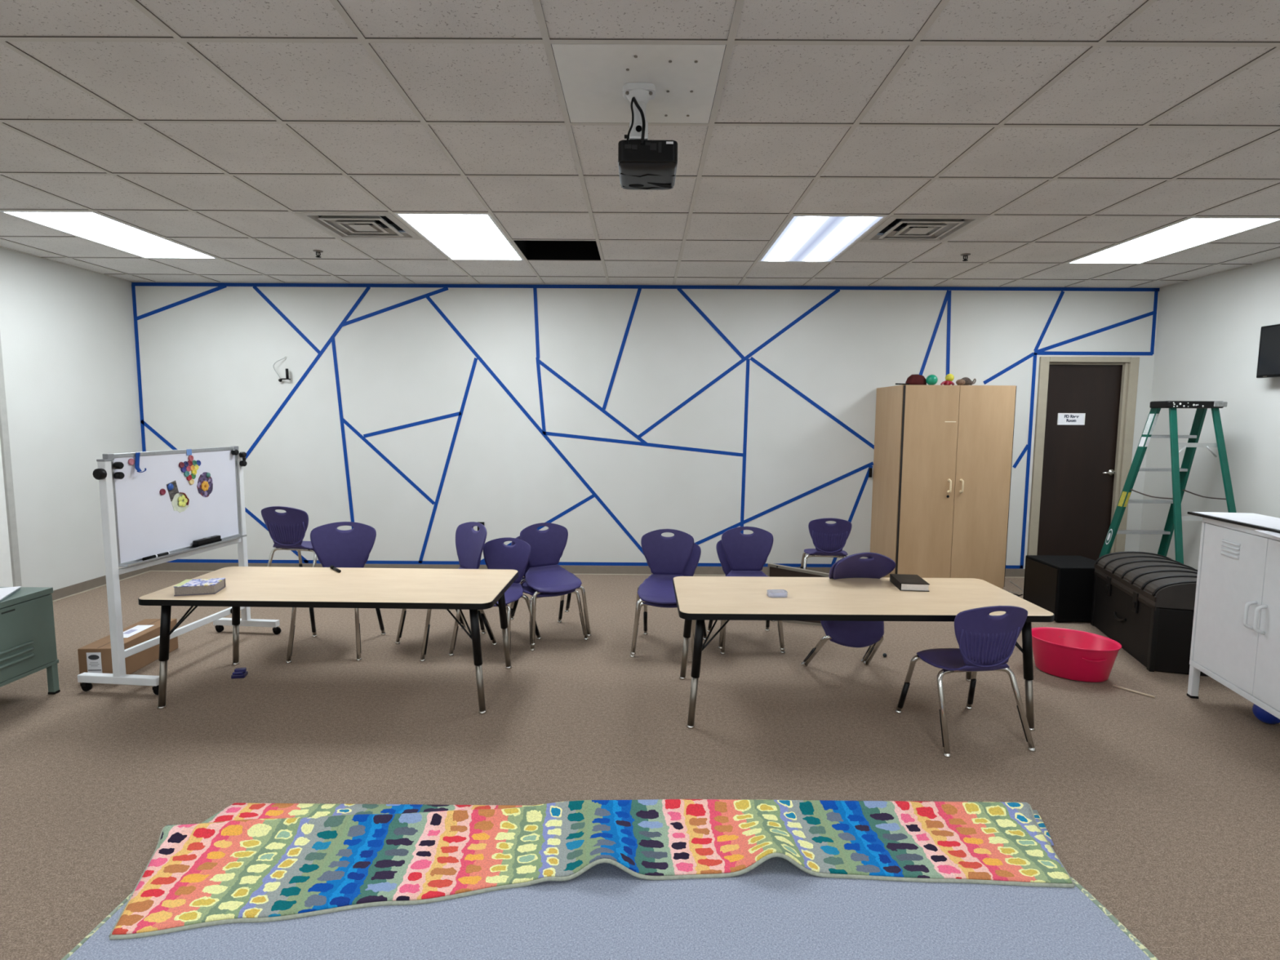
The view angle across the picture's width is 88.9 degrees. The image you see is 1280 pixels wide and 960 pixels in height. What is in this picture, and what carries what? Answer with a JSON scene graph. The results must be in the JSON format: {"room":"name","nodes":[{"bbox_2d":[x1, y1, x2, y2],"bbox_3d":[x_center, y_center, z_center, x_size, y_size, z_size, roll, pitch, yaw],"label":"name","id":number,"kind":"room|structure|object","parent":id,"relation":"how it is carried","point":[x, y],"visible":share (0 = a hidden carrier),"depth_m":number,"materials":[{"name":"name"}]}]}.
{"room":"classroom","nodes":[
{"label":"classroom","id":0,"kind":"room"},
{"bbox_2d":[0,247,142,590],"bbox_3d":[-4.881,-0.175,1.459,0.120,3.071,9.896,0,5,0],"label":"wall","id":1,"kind":"structure","parent":0,"point":[67,332],"depth_m":5.43,"materials":[{"name":"paint"}]},
{"bbox_2d":[0,440,13,586],"bbox_3d":[-4.811,0.028,4.502,0.100,2.072,0.885,0,5,0],"label":"door","id":2,"kind":"structure","parent":1,"relation":"in","point":[6,574],"depth_m":4.95,"materials":[{"name":"white paint"}]},
{"bbox_2d":[0,333,22,586],"bbox_3d":[-4.830,-0.007,4.487,0.062,2.160,1.012,0,5,0],"label":"trim","id":3,"kind":"structure","parent":1,"relation":"attached to","point":[4,432],"depth_m":4.96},
{"bbox_2d":[49,566,150,600],"bbox_3d":[-4.828,1.315,1.541,0.007,0.088,9.776,0,5,0],"label":"baseboard","id":4,"kind":"structure","parent":1,"relation":"attached to","point":[96,582],"depth_m":5.66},
{"bbox_2d":[0,0,1279,287],"bbox_3d":[0.017,-1.370,1.263,9.661,0.001,9.776,0,5,0],"label":"ceiling","id":5,"kind":"structure","parent":0,"point":[147,81],"depth_m":2.86,"materials":[{"name":"tile"}]},
{"bbox_2d":[0,210,217,258],"bbox_3d":[-3.651,-1.743,4.603,0.586,0.072,1.195,0,5,0],"label":"ceiling light","id":6,"kind":"object","parent":5,"relation":"attached to","point":[92,226],"visible":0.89,"depth_m":4.51,"materials":[{"name":"white plastic"}]},
{"bbox_2d":[294,212,422,239],"bbox_3d":[-1.824,-1.692,4.293,0.584,0.070,0.584,0,5,0],"label":"ceiling vent","id":7,"kind":"object","parent":5,"relation":"in","point":[341,225],"visible":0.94,"depth_m":4.28,"materials":[{"name":"grey metal"}]},
{"bbox_2d":[394,213,524,260],"bbox_3d":[-1.213,-1.726,4.593,0.586,0.072,1.195,0,5,0],"label":"ceiling light","id":8,"kind":"object","parent":5,"relation":"attached to","point":[458,236],"visible":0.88,"depth_m":4.48,"materials":[{"name":"white plastic"}]},
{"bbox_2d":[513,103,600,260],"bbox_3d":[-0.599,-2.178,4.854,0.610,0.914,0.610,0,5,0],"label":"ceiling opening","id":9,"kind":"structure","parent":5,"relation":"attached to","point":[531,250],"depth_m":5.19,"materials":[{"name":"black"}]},
{"bbox_2d":[551,44,725,140],"bbox_3d":[-0.004,-1.381,2.478,0.582,0.209,0.582,0,5,0],"label":"mounting plate","id":10,"kind":"object","parent":5,"relation":"attached to","point":[671,83],"visible":0.88,"depth_m":2.42,"materials":[{"name":"white paint"}]},
{"bbox_2d":[617,139,677,190],"bbox_3d":[0.030,-1.231,2.580,0.224,0.102,0.294,0,5,0],"label":"projector","id":11,"kind":"object","parent":10,"relation":"attached to","point":[652,165],"visible":1,"depth_m":2.45,"materials":[{"name":"black plastic"}]},
{"bbox_2d":[626,97,634,144],"bbox_3d":[-0.033,-1.339,2.433,0.018,0.177,0.040,5,7,40],"label":"power cable","id":12,"kind":"object","parent":11,"relation":"attached to","point":[632,100],"visible":1,"depth_m":2.43,"materials":[{"name":"black plastic"}]},
{"bbox_2d":[632,97,645,144],"bbox_3d":[-0.006,-1.340,2.433,0.058,0.179,0.018,4,6,32],"label":"cable","id":13,"kind":"object","parent":11,"relation":"attached to","point":[635,101],"visible":1,"depth_m":2.42,"materials":[{"name":"black plastic"}]},
{"bbox_2d":[0,0,1279,288],"bbox_3d":[0.017,-1.368,1.263,9.661,0.005,9.776,0,5,0],"label":"grid","id":14,"kind":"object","parent":5,"relation":"attached to","point":[545,40],"depth_m":2.85,"materials":[{"name":"metal"}]},
{"bbox_2d":[757,215,888,262],"bbox_3d":[1.225,-1.709,4.584,0.586,0.072,1.195,0,5,0],"label":"ceiling light","id":15,"kind":"object","parent":5,"relation":"attached to","point":[802,238],"visible":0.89,"depth_m":4.48,"materials":[{"name":"white plastic"}]},
{"bbox_2d":[860,215,986,242],"bbox_3d":[1.833,-1.667,4.280,0.584,0.070,0.584,0,5,0],"label":"ceiling vent","id":16,"kind":"object","parent":5,"relation":"in","point":[933,228],"visible":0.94,"depth_m":4.27,"materials":[{"name":"grey metal"}]},
{"bbox_2d":[1065,217,1279,263],"bbox_3d":[3.664,-1.693,4.575,0.586,0.072,1.195,0,5,0],"label":"ceiling light","id":17,"kind":"object","parent":5,"relation":"attached to","point":[1193,232],"visible":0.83,"depth_m":4.47,"materials":[{"name":"white plastic"}]},
{"bbox_2d":[0,571,1279,959],"bbox_3d":[-0.001,1.388,1.577,9.861,0.001,9.875,0,5,0],"label":"floor","id":18,"kind":"structure","parent":0,"point":[1164,808],"depth_m":3.09,"materials":[{"name":"brown carpet"}]},
{"bbox_2d":[0,586,60,694],"bbox_3d":[-3.398,0.924,3.092,0.413,0.590,1.000,0,5,0],"label":"base cabinet","id":19,"kind":"object","parent":18,"relation":"on","point":[28,643],"visible":1,"depth_m":3.42,"materials":[{"name":"green metal"}]},
{"bbox_2d":[0,586,22,601],"bbox_3d":[-3.362,0.600,3.307,0.250,0.016,0.350,-2,6,-28],"label":"paper","id":20,"kind":"object","parent":19,"relation":"on","point":[5,593],"visible":1,"depth_m":3.41,"materials":[{"name":"paper"}]},
{"bbox_2d":[77,618,177,674],"bbox_3d":[-3.122,1.034,4.008,0.200,0.202,0.562,0,5,-4],"label":"cardboard box","id":21,"kind":"object","parent":18,"relation":"on","point":[95,656],"visible":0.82,"depth_m":3.89,"materials":[{"name":"cardboard"}]},
{"bbox_2d":[77,445,281,694],"bbox_3d":[-2.810,0.471,4.045,0.487,1.320,1.106,1,5,5],"label":"whiteboard","id":22,"kind":"object","parent":18,"relation":"on","point":[139,522],"depth_m":3.82,"materials":[{"name":"white ceramic"}]},
{"bbox_2d":[142,551,169,560],"bbox_3d":[-2.806,0.441,3.786,0.019,0.020,0.173,1,5,5],"label":"marker","id":23,"kind":"object","parent":22,"relation":"on","point":[166,553],"visible":1,"depth_m":3.77,"materials":[{"name":"black plastic"}]},
{"bbox_2d":[166,480,178,502],"bbox_3d":[-2.812,0.066,3.933,0.001,0.124,0.096,1,5,5],"label":"photo card","id":24,"kind":"object","parent":22,"relation":"attached to","point":[175,491],"visible":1,"depth_m":3.93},
{"bbox_2d":[171,492,189,512],"bbox_3d":[-2.800,0.137,3.987,0.020,0.125,0.129,1,5,5],"label":"craft","id":25,"kind":"object","parent":22,"relation":"attached to","point":[180,500],"visible":1,"depth_m":3.98,"materials":[{"name":"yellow paper"}]},
{"bbox_2d":[177,494,187,506],"bbox_3d":[-2.800,0.128,4.000,0.008,0.076,0.074,1,5,5],"label":"flower","id":26,"kind":"object","parent":25,"relation":"on","point":[182,499],"depth_m":4.00,"materials":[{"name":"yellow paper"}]},
{"bbox_2d":[120,534,247,567],"bbox_3d":[-2.779,0.425,4.037,0.050,0.012,0.940,1,5,5],"label":"marker tray","id":27,"kind":"object","parent":22,"relation":"on","point":[136,561],"depth_m":3.93,"materials":[{"name":"metal"}]},
{"bbox_2d":[196,471,213,497],"bbox_3d":[-2.783,0.031,4.182,0.012,0.162,0.134,1,5,6],"label":"craft","id":28,"kind":"object","parent":22,"relation":"attached to","point":[205,485],"visible":1,"depth_m":4.18,"materials":[{"name":"purple paper"}]},
{"bbox_2d":[192,535,222,547],"bbox_3d":[-2.767,0.391,4.174,0.040,0.043,0.200,1,5,5],"label":"eraser","id":29,"kind":"object","parent":22,"relation":"on","point":[206,540],"visible":1,"depth_m":4.15,"materials":[{"name":"black plastic"}]},
{"bbox_2d":[231,667,248,679],"bbox_3d":[-2.354,1.134,3.836,0.070,0.045,0.060,-1,6,-12],"label":"plastic toy","id":30,"kind":"object","parent":18,"relation":"on","point":[239,673],"visible":1,"depth_m":3.81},
{"bbox_2d":[261,506,316,567],"bbox_3d":[-2.849,0.588,5.524,0.493,0.805,0.522,1,6,11],"label":"chair","id":31,"kind":"object","parent":18,"relation":"on","point":[287,530],"visible":0.82,"depth_m":5.31,"materials":[{"name":"purple plastic"}]},
{"bbox_2d":[137,566,518,714],"bbox_3d":[-1.654,0.874,3.682,1.820,0.600,0.740,0,5,1],"label":"table","id":32,"kind":"object","parent":18,"relation":"on","point":[473,590],"visible":1,"depth_m":3.49,"materials":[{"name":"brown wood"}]},
{"bbox_2d":[173,577,225,595],"bbox_3d":[-2.327,0.565,3.454,0.187,0.052,0.150,-1,6,-14],"label":"picture book","id":33,"kind":"object","parent":32,"relation":"on","point":[196,586],"visible":1,"depth_m":3.40,"materials":[{"name":"paper"}]},
{"bbox_2d":[285,521,386,663],"bbox_3d":[-2.002,0.712,4.286,0.493,0.805,0.522,0,5,-7],"label":"chair","id":34,"kind":"object","parent":18,"relation":"on","point":[331,545],"visible":0.7,"depth_m":4.46,"materials":[{"name":"purple plastic"}]},
{"bbox_2d":[395,521,497,662],"bbox_3d":[-1.314,0.707,4.379,0.522,0.805,0.493,-4,7,-41],"label":"chair","id":35,"kind":"object","parent":18,"relation":"on","point":[469,542],"visible":0.62,"depth_m":4.45,"materials":[{"name":"purple plastic"}]},
{"bbox_2d":[448,537,541,656],"bbox_3d":[-0.961,0.767,4.329,0.458,0.700,0.477,2,6,15],"label":"chair","id":36,"kind":"object","parent":18,"relation":"on","point":[497,555],"visible":0.7,"depth_m":4.47,"materials":[{"name":"purple plastic"}]},
{"bbox_2d":[510,535,588,651],"bbox_3d":[-0.658,0.747,4.560,0.458,0.700,0.477,-3,6,-33],"label":"chair","id":37,"kind":"object","parent":18,"relation":"on","point":[527,589],"visible":0.2,"depth_m":4.51,"materials":[{"name":"purple plastic"}]},
{"bbox_2d":[511,522,591,645],"bbox_3d":[-0.626,0.690,4.551,0.458,0.747,0.483,-2,6,-28],"label":"chair","id":38,"kind":"object","parent":37,"relation":"on","point":[548,546],"visible":0.98,"depth_m":4.60,"materials":[{"name":"purple plastic"}]},
{"bbox_2d":[61,799,1158,959],"bbox_3d":[-0.095,1.349,1.458,3.290,0.098,2.246,0,5,0],"label":"area rug","id":39,"kind":"object","parent":18,"relation":"on","point":[647,879],"visible":1,"depth_m":2.12,"materials":[{"name":"fabric"}]},
{"bbox_2d":[629,542,706,662],"bbox_3d":[0.198,0.774,4.333,0.458,0.700,0.477,2,6,13],"label":"chair","id":40,"kind":"object","parent":18,"relation":"on","point":[693,562],"visible":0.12,"depth_m":4.45,"materials":[{"name":"purple plastic"}]},
{"bbox_2d":[631,528,696,654],"bbox_3d":[0.175,0.718,4.313,0.458,0.747,0.483,1,5,4],"label":"chair","id":41,"kind":"object","parent":40,"relation":"on","point":[667,558],"visible":0.86,"depth_m":4.41,"materials":[{"name":"purple plastic"}]},
{"bbox_2d":[706,539,785,654],"bbox_3d":[0.726,0.765,4.460,0.458,0.700,0.477,0,5,-4],"label":"chair","id":42,"kind":"object","parent":18,"relation":"on","point":[726,566],"visible":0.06,"depth_m":4.60,"materials":[{"name":"purple plastic"}]},
{"bbox_2d":[718,526,785,650],"bbox_3d":[0.738,0.710,4.436,0.458,0.747,0.483,1,5,2],"label":"chair","id":43,"kind":"object","parent":42,"relation":"on","point":[746,555],"visible":0.7,"depth_m":4.54,"materials":[{"name":"purple plastic"}]},
{"bbox_2d":[767,562,829,626],"bbox_3d":[1.197,0.859,4.892,0.480,0.438,0.035,2,6,19],"label":"framed board","id":44,"kind":"object","parent":18,"relation":"on","point":[773,570],"visible":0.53,"depth_m":4.89,"materials":[{"name":"grey metal"}]},
{"bbox_2d":[800,518,852,569],"bbox_3d":[1.642,0.647,5.761,0.458,0.700,0.477,1,6,8],"label":"chair","id":45,"kind":"object","parent":18,"relation":"on","point":[828,540],"visible":0.9,"depth_m":5.57,"materials":[{"name":"purple plastic"}]},
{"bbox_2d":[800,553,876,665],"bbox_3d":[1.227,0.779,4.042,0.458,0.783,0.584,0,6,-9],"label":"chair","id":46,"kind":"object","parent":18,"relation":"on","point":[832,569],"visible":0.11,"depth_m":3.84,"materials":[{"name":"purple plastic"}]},
{"bbox_2d":[802,552,895,666],"bbox_3d":[1.237,0.773,3.996,0.458,0.789,0.583,0,6,-8],"label":"chair","id":47,"kind":"object","parent":18,"relation":"on","point":[849,633],"visible":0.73,"depth_m":3.79,"materials":[{"name":"purple plastic"}]},
{"bbox_2d":[672,576,1054,731],"bbox_3d":[1.099,0.908,3.523,1.820,0.600,0.740,0,5,0],"label":"table","id":48,"kind":"object","parent":18,"relation":"on","point":[700,598],"visible":0.84,"depth_m":3.34,"materials":[{"name":"beige wood"}]},
{"bbox_2d":[766,589,787,597],"bbox_3d":[0.724,0.599,3.445,0.102,0.025,0.070,0,5,-3],"label":"clear box","id":49,"kind":"object","parent":48,"relation":"on","point":[770,593],"visible":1,"depth_m":3.42,"materials":[{"name":"white plastic"}]},
{"bbox_2d":[889,573,929,591],"bbox_3d":[1.509,0.575,3.661,0.153,0.042,0.217,1,5,6],"label":"book","id":50,"kind":"object","parent":48,"relation":"on","point":[903,582],"visible":1,"depth_m":3.59,"materials":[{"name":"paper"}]},
{"bbox_2d":[870,384,1016,589],"bbox_3d":[2.722,0.071,5.947,0.960,1.825,0.690,0,5,0],"label":"wardrobe","id":51,"kind":"object","parent":18,"relation":"on","point":[943,455],"visible":0.93,"depth_m":5.65,"materials":[{"name":"brown wood"}]},
{"bbox_2d":[895,374,926,385],"bbox_3d":[2.365,-0.872,5.733,0.292,0.113,0.176,0,5,0],"label":"cap","id":52,"kind":"object","parent":51,"relation":"on","point":[913,380],"visible":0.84,"depth_m":5.67,"materials":[{"name":"fabric"}]},
{"bbox_2d":[925,374,937,385],"bbox_3d":[2.527,-0.866,5.652,0.094,0.094,0.094,0,5,0],"label":"ball","id":53,"kind":"object","parent":51,"relation":"on","point":[931,380],"visible":0.9,"depth_m":5.62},
{"bbox_2d":[895,605,1035,757],"bbox_3d":[1.586,0.892,3.197,0.458,0.700,0.477,0,6,-8],"label":"chair","id":54,"kind":"object","parent":18,"relation":"on","point":[986,642],"visible":1,"depth_m":3.02,"materials":[{"name":"purple plastic"}]},
{"bbox_2d":[1022,555,1095,622],"bbox_3d":[3.382,0.853,5.150,0.453,0.430,0.450,0,5,0],"label":"storage box","id":55,"kind":"object","parent":18,"relation":"on","point":[1060,585],"visible":0.59,"depth_m":4.95,"materials":[{"name":"black plastic"}]},
{"bbox_2d":[1023,558,1057,613],"bbox_3d":[3.159,0.841,5.150,0.006,0.370,0.400,0,5,0],"label":"grille","id":56,"kind":"object","parent":55,"relation":"attached to","point":[1041,576],"depth_m":5.12,"materials":[{"name":"fabric"}]},
{"bbox_2d":[1031,626,1121,682],"bbox_3d":[2.623,1.065,3.963,0.475,0.216,0.391,4,7,34],"label":"plastic tub","id":57,"kind":"object","parent":18,"relation":"on","point":[1064,653],"visible":0.94,"depth_m":3.88,"materials":[{"name":"plastic"}]},
{"bbox_2d":[1112,684,1155,697],"bbox_3d":[2.796,1.197,3.699,0.012,0.012,0.196,-4,7,-37],"label":"wooden stick","id":58,"kind":"object","parent":18,"relation":"on","point":[1113,686],"visible":1,"depth_m":3.69,"materials":[{"name":"brown wood"}]},
{"bbox_2d":[1090,551,1208,676],"bbox_3d":[3.507,0.853,4.369,0.540,0.579,0.972,2,6,16],"label":"trunk","id":59,"kind":"object","parent":18,"relation":"on","point":[1143,602],"visible":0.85,"depth_m":4.16,"materials":[{"name":"black leather"}]},
{"bbox_2d":[1098,400,1236,564],"bbox_3d":[4.370,0.206,5.362,0.593,1.690,1.015,0,5,0],"label":"step ladder","id":60,"kind":"object","parent":18,"relation":"on","point":[1180,476],"visible":0.76,"depth_m":5.29,"materials":[{"name":"green plastic"}]},
{"bbox_2d":[1213,401,1227,407],"bbox_3d":[4.555,-0.599,5.171,0.102,0.041,0.112,0,5,0],"label":"label","id":61,"kind":"object","parent":60,"relation":"on","point":[1216,404],"depth_m":5.12,"materials":[{"name":"paper"}]},
{"bbox_2d":[1186,517,1279,719],"bbox_3d":[3.124,0.751,3.092,0.423,1.020,1.000,2,6,12],"label":"base cabinet","id":62,"kind":"object","parent":18,"relation":"on","point":[1235,642],"visible":0.97,"depth_m":3.27,"materials":[{"name":"white metal"}]},
{"bbox_2d":[1187,511,1279,533],"bbox_3d":[3.145,0.214,3.275,0.330,0.016,0.640,1,6,9],"label":"cabinet top","id":63,"kind":"object","parent":62,"relation":"on","point":[1256,521],"visible":1,"depth_m":3.35,"materials":[{"name":"laminate"}]},
{"bbox_2d":[1252,703,1279,724],"bbox_3d":[3.204,1.181,3.329,0.120,0.120,0.120,0,5,0],"label":"ball","id":64,"kind":"object","parent":18,"relation":"on","point":[1261,714],"visible":0.52,"depth_m":3.30,"materials":[{"name":"plastic"}]},
{"bbox_2d":[131,282,1159,568],"bbox_3d":[0.030,-0.607,6.306,9.861,3.071,0.120,0,5,0],"label":"wall","id":65,"kind":"structure","parent":0,"point":[209,378],"depth_m":6.23,"materials":[{"name":"paint"}]},
{"bbox_2d":[131,284,146,451],"bbox_3d":[-4.781,-0.519,6.273,0.034,2.660,0.001,0,5,0],"label":"tape strip","id":66,"kind":"object","parent":65,"relation":"attached to","point":[133,286],"visible":0.64,"depth_m":6.22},
{"bbox_2d":[133,284,226,320],"bbox_3d":[-4.338,-1.675,6.160,0.894,0.348,0.001,0,5,0],"label":"tape strip","id":67,"kind":"object","parent":65,"relation":"attached to","point":[222,286],"visible":1,"depth_m":6.16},
{"bbox_2d":[140,420,308,563],"bbox_3d":[-4.021,0.121,6.331,1.568,1.400,0.001,0,5,0],"label":"tape strip","id":68,"kind":"object","parent":65,"relation":"attached to","point":[145,424],"visible":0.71,"depth_m":6.29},
{"bbox_2d":[253,284,319,353],"bbox_3d":[-3.333,-1.509,6.173,0.635,0.652,0.001,0,5,0],"label":"tape strip","id":69,"kind":"object","parent":65,"relation":"attached to","point":[261,294],"visible":1,"depth_m":6.17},
{"bbox_2d":[245,285,370,457],"bbox_3d":[-3.209,-0.977,6.223,1.340,1.716,0.001,0,5,0],"label":"tape strip","id":70,"kind":"object","parent":65,"relation":"attached to","point":[364,293],"visible":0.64,"depth_m":6.22,"materials":[{"name":"plastic"}]},
{"bbox_2d":[331,337,354,528],"bbox_3d":[-2.839,-0.253,6.290,0.189,2.195,0.001,0,5,0],"label":"tape strip","id":71,"kind":"object","parent":65,"relation":"attached to","point":[333,342],"visible":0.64,"depth_m":6.27,"materials":[{"name":"plastic"}]},
{"bbox_2d":[343,418,435,505],"bbox_3d":[-2.425,-0.175,6.297,0.886,0.834,0.001,0,5,0],"label":"tape strip","id":72,"kind":"object","parent":65,"relation":"attached to","point":[345,422],"visible":1,"depth_m":6.30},
{"bbox_2d":[340,286,448,327],"bbox_3d":[-2.319,-1.633,6.155,1.037,0.384,0.001,0,5,0],"label":"tape strip","id":73,"kind":"object","parent":65,"relation":"attached to","point":[439,291],"visible":1,"depth_m":6.16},
{"bbox_2d":[363,411,461,437],"bbox_3d":[-2.183,-0.530,6.261,0.951,0.260,0.001,0,5,0],"label":"tape strip","id":74,"kind":"object","parent":65,"relation":"attached to","point":[455,414],"visible":1,"depth_m":6.26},
{"bbox_2d":[418,357,477,563],"bbox_3d":[-1.855,-0.172,6.294,0.617,1.994,0.001,0,5,0],"label":"tape strip","id":75,"kind":"object","parent":65,"relation":"attached to","point":[475,360],"visible":1,"depth_m":6.29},
{"bbox_2d":[166,559,833,567],"bbox_3d":[-1.256,0.815,6.385,7.064,0.034,0.001,0,5,0],"label":"tape strip","id":76,"kind":"object","parent":65,"relation":"attached to","point":[228,561],"visible":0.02,"depth_m":6.39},
{"bbox_2d":[426,296,644,555],"bbox_3d":[-0.936,-0.453,6.263,2.185,2.573,0.001,0,5,0],"label":"tape strip","id":77,"kind":"object","parent":65,"relation":"attached to","point":[428,298],"visible":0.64,"depth_m":6.25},
{"bbox_2d":[533,288,539,358],"bbox_3d":[-0.977,-1.480,6.164,0.058,0.651,0.001,0,5,0],"label":"tape strip","id":78,"kind":"object","parent":65,"relation":"attached to","point":[535,290],"visible":1,"depth_m":6.17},
{"bbox_2d":[480,494,594,561],"bbox_3d":[-1.009,0.482,6.353,1.135,0.701,0.001,0,5,0],"label":"tape strip","id":79,"kind":"object","parent":65,"relation":"attached to","point":[591,496],"visible":0.5,"depth_m":6.33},
{"bbox_2d":[52,570,1024,601],"bbox_3d":[-0.001,1.389,1.523,9.647,0.008,9.768,0,5,0],"label":"trim","id":80,"kind":"structure","parent":65,"relation":"attached to","point":[148,571],"depth_m":6.37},
{"bbox_2d":[535,357,546,432],"bbox_3d":[-0.945,-0.804,6.230,0.093,0.727,0.001,0,5,0],"label":"tape strip","id":81,"kind":"object","parent":65,"relation":"attached to","point":[538,366],"visible":1,"depth_m":6.23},
{"bbox_2d":[150,562,1025,577],"bbox_3d":[0.020,0.884,6.385,9.661,0.088,0.007,0,5,0],"label":"baseboard","id":82,"kind":"structure","parent":65,"relation":"attached to","point":[165,566],"depth_m":6.39,"materials":[{"name":"rubber"}]},
{"bbox_2d":[537,359,647,445],"bbox_3d":[-0.451,-0.738,6.233,1.059,0.815,0.001,0,5,0],"label":"tape strip","id":83,"kind":"object","parent":65,"relation":"attached to","point":[539,362],"visible":1,"depth_m":6.23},
{"bbox_2d":[602,287,641,409],"bbox_3d":[-0.173,-1.239,6.184,0.372,1.144,0.001,0,5,0],"label":"tape strip","id":84,"kind":"object","parent":65,"relation":"attached to","point":[639,290],"visible":1,"depth_m":6.18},
{"bbox_2d":[544,431,742,456],"bbox_3d":[0.034,-0.345,6.269,1.919,0.230,0.001,0,5,0],"label":"tape strip","id":85,"kind":"object","parent":65,"relation":"attached to","point":[550,433],"visible":1,"depth_m":6.27,"materials":[{"name":"plastic"}]},
{"bbox_2d":[131,282,1159,291],"bbox_3d":[0.038,-1.813,6.129,9.650,0.036,0.001,0,5,0],"label":"tape strip","id":86,"kind":"object","parent":65,"relation":"attached to","point":[151,284],"visible":1,"depth_m":6.13,"materials":[{"name":"plastic"}]},
{"bbox_2d":[676,287,746,360],"bbox_3d":[0.677,-1.470,6.158,0.666,0.685,0.001,0,5,0],"label":"tape strip","id":87,"kind":"object","parent":65,"relation":"attached to","point":[687,298],"visible":1,"depth_m":6.16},
{"bbox_2d":[637,288,839,437],"bbox_3d":[0.929,-1.101,6.193,1.893,1.421,0.001,0,5,0],"label":"tape strip","id":88,"kind":"object","parent":65,"relation":"attached to","point":[837,290],"visible":1,"depth_m":6.19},
{"bbox_2d":[740,358,750,533],"bbox_3d":[1.004,-0.162,6.283,0.036,1.984,0.001,1,5,0],"label":"tape strip","id":89,"kind":"object","parent":65,"relation":"attached to","point":[747,377],"visible":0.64,"depth_m":6.26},
{"bbox_2d":[694,462,873,544],"bbox_3d":[1.177,0.331,6.328,2.138,1.035,0.001,0,5,0],"label":"tape strip","id":90,"kind":"object","parent":65,"relation":"attached to","point":[871,464],"visible":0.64,"depth_m":6.32,"materials":[{"name":"plastic"}]},
{"bbox_2d":[749,356,874,449],"bbox_3d":[1.652,-0.731,6.225,1.231,0.872,0.001,0,5,0],"label":"tape strip","id":91,"kind":"object","parent":65,"relation":"attached to","point":[752,358],"visible":1,"depth_m":6.22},
{"bbox_2d":[831,466,872,564],"bbox_3d":[2.052,0.349,6.327,0.373,0.992,0.001,0,5,0],"label":"tape strip","id":92,"kind":"object","parent":65,"relation":"attached to","point":[866,477],"visible":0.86,"depth_m":6.31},
{"bbox_2d":[919,289,947,375],"bbox_3d":[2.777,-1.381,6.158,0.263,0.805,0.001,0,5,0],"label":"tape strip","id":93,"kind":"object","parent":65,"relation":"attached to","point":[945,299],"visible":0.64,"depth_m":6.16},
{"bbox_2d":[946,290,951,375],"bbox_3d":[2.911,-1.351,6.159,0.034,0.853,0.001,-1,5,0],"label":"tape strip","id":94,"kind":"object","parent":65,"relation":"attached to","point":[948,308],"visible":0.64,"depth_m":6.16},
{"bbox_2d":[982,351,1033,384],"bbox_3d":[3.495,-1.057,6.186,0.474,0.307,0.001,0,5,0],"label":"tape strip","id":95,"kind":"object","parent":65,"relation":"attached to","point":[1030,355],"visible":1,"depth_m":6.19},
{"bbox_2d":[1012,444,1027,468],"bbox_3d":[3.657,-0.227,6.265,0.153,0.234,0.001,0,5,0],"label":"tape strip","id":96,"kind":"object","parent":65,"relation":"attached to","point":[1025,448],"visible":1,"depth_m":6.26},
{"bbox_2d":[1019,353,1036,568],"bbox_3d":[3.729,-0.133,6.272,0.034,2.143,0.001,0,5,0],"label":"tape strip","id":97,"kind":"object","parent":65,"relation":"attached to","point":[1034,361],"visible":1,"depth_m":6.27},
{"bbox_2d":[1033,290,1064,351],"bbox_3d":[3.850,-1.493,6.143,0.258,0.569,0.001,0,5,0],"label":"tape strip","id":98,"kind":"object","parent":65,"relation":"attached to","point":[1062,292],"visible":1,"depth_m":6.14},
{"bbox_2d":[1036,364,1122,560],"bbox_3d":[4.243,-0.085,6.316,0.762,2.069,0.103,0,5,0],"label":"door","id":99,"kind":"structure","parent":65,"relation":"in","point":[1078,466],"depth_m":6.32,"materials":[{"name":"brown wood"}]},
{"bbox_2d":[1057,413,1085,425],"bbox_3d":[4.148,-0.586,6.278,0.260,0.112,0.004,0,5,0],"label":"door sign","id":100,"kind":"object","parent":99,"relation":"attached to","point":[1077,419],"visible":1,"depth_m":6.28,"materials":[{"name":"white paper"}]},
{"bbox_2d":[1026,356,1139,555],"bbox_3d":[4.239,-0.108,6.324,0.930,2.130,0.142,0,5,0],"label":"trim","id":101,"kind":"structure","parent":65,"relation":"attached to","point":[1130,373],"depth_m":6.23,"materials":[{"name":"beige metal"}]},
{"bbox_2d":[1033,351,1152,355],"bbox_3d":[4.283,-1.196,6.168,1.120,0.034,0.001,0,5,0],"label":"tape strip","id":102,"kind":"object","parent":65,"relation":"attached to","point":[1038,353],"visible":1,"depth_m":6.17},
{"bbox_2d":[1035,310,1156,351],"bbox_3d":[4.293,-1.393,6.150,1.123,0.415,0.001,0,5,0],"label":"tape strip","id":103,"kind":"object","parent":65,"relation":"attached to","point":[1154,312],"visible":1,"depth_m":6.15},
{"bbox_2d":[1150,288,1158,354],"bbox_3d":[4.836,-1.486,6.139,0.034,0.600,0.001,0,5,0],"label":"tape strip","id":104,"kind":"object","parent":65,"relation":"attached to","point":[1156,293],"visible":1,"depth_m":6.14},
{"bbox_2d":[1138,257,1279,569],"bbox_3d":[4.899,-0.108,1.423,0.120,3.071,9.896,0,5,0],"label":"wall","id":105,"kind":"structure","parent":0,"point":[1209,327],"depth_m":5.50,"materials":[{"name":"paint"}]},
{"bbox_2d":[1256,324,1279,377],"bbox_3d":[4.799,-0.944,4.650,0.117,0.390,0.720,0,5,0],"label":"television","id":106,"kind":"object","parent":105,"relation":"attached to","point":[1268,357],"visible":1,"depth_m":4.92,"materials":[{"name":"black plastic"}]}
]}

